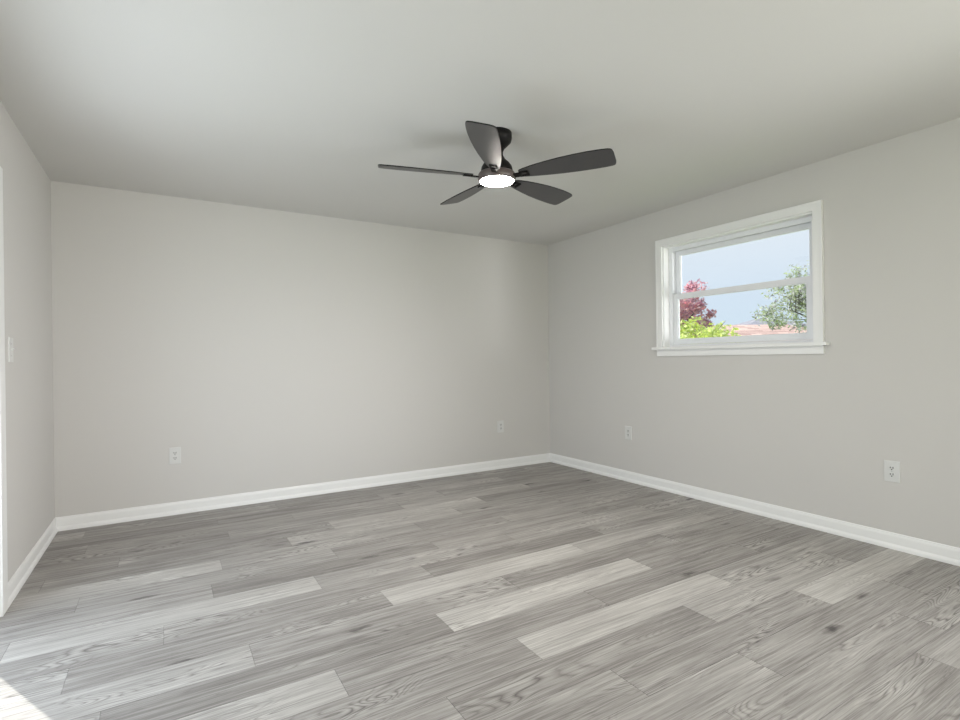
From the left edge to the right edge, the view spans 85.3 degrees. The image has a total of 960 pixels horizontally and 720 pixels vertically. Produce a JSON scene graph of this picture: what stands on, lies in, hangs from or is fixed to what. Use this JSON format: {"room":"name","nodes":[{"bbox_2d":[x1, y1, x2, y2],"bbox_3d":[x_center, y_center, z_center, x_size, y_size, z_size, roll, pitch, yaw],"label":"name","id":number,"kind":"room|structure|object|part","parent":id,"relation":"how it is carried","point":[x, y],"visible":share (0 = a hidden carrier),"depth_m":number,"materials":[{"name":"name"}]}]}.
{"room":"empty bedroom","nodes":[
{"label":"empty bedroom","id":0,"kind":"room"},
{"bbox_2d":[0,101,54,581],"bbox_3d":[-1.430,-0.046,0.913,0.160,2.440,6.240,-1,0,-31],"label":"wall","id":1,"kind":"structure","parent":0,"point":[26,185],"depth_m":2.94,"materials":[{"name":"paint"}]},
{"bbox_2d":[0,166,7,616],"bbox_3d":[-1.824,0.132,1.587,0.178,2.093,1.979,-1,0,-31],"label":"door frame","id":2,"kind":"structure","parent":1,"relation":"in","point":[3,481],"depth_m":2.44,"materials":[{"name":"white paint"}]},
{"bbox_2d":[8,337,14,361],"bbox_3d":[-2.365,-0.051,2.636,0.017,0.125,0.079,-1,0,-31],"label":"light switch","id":3,"kind":"object","parent":1,"relation":"attached to","point":[10,340],"visible":1,"depth_m":2.62,"materials":[{"name":"white plastic"}]},
{"bbox_2d":[8,518,57,607],"bbox_3d":[-1.340,1.125,0.959,0.018,0.096,6.240,-1,0,-31],"label":"baseboard","id":4,"kind":"structure","parent":1,"relation":"attached to","point":[23,572],"depth_m":2.91,"materials":[{"name":"white paint"}]},
{"bbox_2d":[51,181,549,516],"bbox_3d":[-1.137,-0.051,4.825,4.701,2.440,0.160,-1,0,-31],"label":"wall","id":5,"kind":"structure","parent":0,"point":[276,349],"depth_m":4.37,"materials":[{"name":"paint"}]},
{"bbox_2d":[169,447,180,463],"bbox_3d":[-2.339,0.733,3.997,0.079,0.125,0.009,-1,0,-31],"label":"wall outlet","id":6,"kind":"object","parent":5,"relation":"attached to","point":[174,453],"visible":1,"depth_m":4.00,"materials":[{"name":"white plastic"}]},
{"bbox_2d":[55,453,549,530],"bbox_3d":[-1.077,1.121,4.750,4.381,0.096,0.018,-1,0,-31],"label":"baseboard","id":7,"kind":"structure","parent":5,"relation":"attached to","point":[64,523],"depth_m":4.36,"materials":[{"name":"white paint"}]},
{"bbox_2d":[497,420,503,432],"bbox_3d":[0.220,0.707,5.539,0.079,0.125,0.009,-1,0,-31],"label":"wall outlet","id":8,"kind":"object","parent":5,"relation":"attached to","point":[500,424],"visible":1,"depth_m":5.53,"materials":[{"name":"white plastic"}]},
{"bbox_2d":[0,462,959,719],"bbox_3d":[0.530,1.220,2.085,4.701,0.140,6.560,-1,0,-31],"label":"floor","id":9,"kind":"structure","parent":0,"point":[548,590],"depth_m":2.35,"materials":[{"name":"grey wood"}]},
{"bbox_2d":[0,0,959,244],"bbox_3d":[0.498,-1.370,2.084,4.701,0.160,6.560,-1,0,-31],"label":"ceiling","id":10,"kind":"structure","parent":0,"point":[296,106],"depth_m":2.51,"materials":[{"name":"paint"}]},
{"bbox_2d":[378,121,615,204],"bbox_3d":[0.083,-1.144,2.999,1.288,0.282,1.251,-1,0,-31],"label":"ceiling fan","id":11,"kind":"object","parent":10,"relation":"hanging from","point":[489,141],"visible":1,"depth_m":2.84,"materials":[{"name":"black metal"}]},
{"bbox_3d":[-0.301,-1.053,2.898,0.524,0.006,0.155,2,14,-11],"label":"fan blade","id":12,"kind":"part","parent":11,"relation":"part of","materials":[{"name":"black"}]},
{"bbox_3d":[-0.088,-1.055,3.319,0.155,0.006,0.524,-16,10,-27],"label":"fan blade","id":13,"kind":"part","parent":11,"relation":"part of","materials":[{"name":"black"}]},
{"bbox_3d":[-0.041,-1.036,2.938,0.107,0.009,0.044,2,14,-11],"label":"blade arm","id":14,"kind":"part","parent":11,"relation":"part of","materials":[{"name":"black metal"}]},
{"bbox_3d":[0.033,-1.045,2.564,0.155,0.006,0.524,13,1,7],"label":"fan blade","id":15,"kind":"part","parent":11,"relation":"part of","materials":[{"name":"black"}]},
{"bbox_3d":[0.076,-1.033,2.824,0.044,0.009,0.107,13,1,7],"label":"blade arm","id":16,"kind":"part","parent":11,"relation":"part of","materials":[{"name":"black metal"}]},
{"bbox_2d":[480,176,513,186],"bbox_3d":[0.096,-1.011,2.962,0.193,0.016,0.193,-1,0,-31],"label":"diffuser","id":17,"kind":"object","parent":11,"relation":"attached to","point":[489,181],"depth_m":2.93,"materials":[{"name":"white glass"}]},
{"bbox_3d":[0.192,-1.034,3.061,0.044,0.009,0.107,-20,-12,42],"label":"blade arm","id":18,"kind":"part","parent":11,"relation":"part of","materials":[{"name":"black metal"}]},
{"bbox_3d":[0.220,-1.032,2.901,0.107,0.009,0.044,0,-14,25],"label":"blade arm","id":19,"kind":"part","parent":11,"relation":"part of","materials":[{"name":"black metal"}]},
{"bbox_3d":[0.379,-1.049,3.246,0.155,0.006,0.524,-20,-12,42],"label":"fan blade","id":20,"kind":"part","parent":11,"relation":"part of","materials":[{"name":"black"}]},
{"bbox_3d":[0.454,-1.042,2.779,0.524,0.007,0.155,0,-14,25],"label":"fan blade","id":21,"kind":"part","parent":11,"relation":"part of","materials":[{"name":"black plastic"}]},
{"bbox_2d":[548,118,959,547],"bbox_3d":[2.459,-0.094,3.256,0.160,2.440,6.240,-1,0,-31],"label":"wall","id":22,"kind":"structure","parent":0,"point":[809,433],"depth_m":3.44,"materials":[{"name":"paint"}]},
{"bbox_2d":[625,426,631,439],"bbox_3d":[1.389,0.684,4.885,0.009,0.125,0.079,-1,0,-31],"label":"wall outlet","id":23,"kind":"object","parent":22,"relation":"attached to","point":[628,430],"visible":1,"depth_m":4.88,"materials":[{"name":"white plastic"}]},
{"bbox_2d":[652,200,829,355],"bbox_3d":[1.961,-0.543,4.035,0.220,1.009,1.413,-1,0,-31],"label":"window","id":24,"kind":"structure","parent":22,"relation":"in","point":[669,252],"depth_m":3.95,"materials":[{"name":"white paint"}]},
{"bbox_3d":[2.011,-0.540,4.064,0.104,0.889,1.227,-1,0,-31],"label":"frame","id":25,"kind":"part","parent":24,"relation":"part of","materials":[{"name":"white plastic"}]},
{"bbox_3d":[1.989,-0.356,4.050,0.028,0.436,1.155,-1,0,-31],"label":"sash","id":26,"kind":"part","parent":24,"relation":"part of","materials":[{"name":"white plastic"}]},
{"bbox_3d":[2.019,-0.742,4.071,0.028,0.415,1.155,-1,0,-31],"label":"sash","id":27,"kind":"part","parent":24,"relation":"part of","materials":[{"name":"white plastic"}]},
{"bbox_2d":[550,453,959,565],"bbox_3d":[2.397,1.079,3.211,0.018,0.096,6.240,-1,0,-31],"label":"baseboard","id":28,"kind":"structure","parent":22,"relation":"attached to","point":[940,552],"depth_m":3.63,"materials":[{"name":"white paint"}]},
{"bbox_2d":[884,460,899,482],"bbox_3d":[2.458,0.665,3.110,0.009,0.125,0.079,-1,0,-31],"label":"wall outlet","id":29,"kind":"object","parent":22,"relation":"attached to","point":[891,468],"visible":1,"depth_m":3.11,"materials":[{"name":"white plastic"}]},
{"label":"outside","id":30,"kind":"structure","parent":0,"visible":0},
{"bbox_3d":[44.458,1.204,55.961,126.113,0.100,170.000,-1,0,-31],"label":"ground","id":31,"kind":"structure","parent":30,"visible":0},
{"bbox_2d":[680,278,716,337],"bbox_3d":[6.647,-0.534,17.434,2.747,4.320,2.443,-1,0,-31],"label":"tree","id":32,"kind":"object","parent":31,"relation":"on","point":[688,308],"visible":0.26,"depth_m":16.88,"materials":[{"name":"red plant"}]},
{"bbox_2d":[680,316,740,344],"bbox_3d":[4.153,0.414,9.603,1.872,2.491,1.858,-1,0,-31],"label":"leafy shrub","id":33,"kind":"object","parent":31,"relation":"on","point":[717,332],"visible":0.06,"depth_m":9.54,"materials":[{"name":"green plant"}]},
{"bbox_2d":[713,324,812,341],"bbox_3d":[21.363,-0.752,43.661,16.960,4.380,8.500,-1,0,0],"label":"roof","id":34,"kind":"structure","parent":31,"relation":"on","point":[744,330],"depth_m":42.29,"materials":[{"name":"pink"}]},
{"bbox_2d":[735,318,806,327],"bbox_3d":[31.518,-1.689,58.059,7.960,6.000,7.700,-1,0,0],"label":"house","id":35,"kind":"structure","parent":31,"relation":"on","point":[751,322],"depth_m":56.00,"materials":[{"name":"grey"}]},
{"bbox_2d":[750,260,809,332],"bbox_3d":[7.652,-0.351,12.064,2.111,3.942,2.222,-1,0,-31],"label":"sparse tree","id":36,"kind":"object","parent":31,"relation":"on","point":[798,290],"visible":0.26,"depth_m":12.11,"materials":[{"name":"green plant"}]}
]}

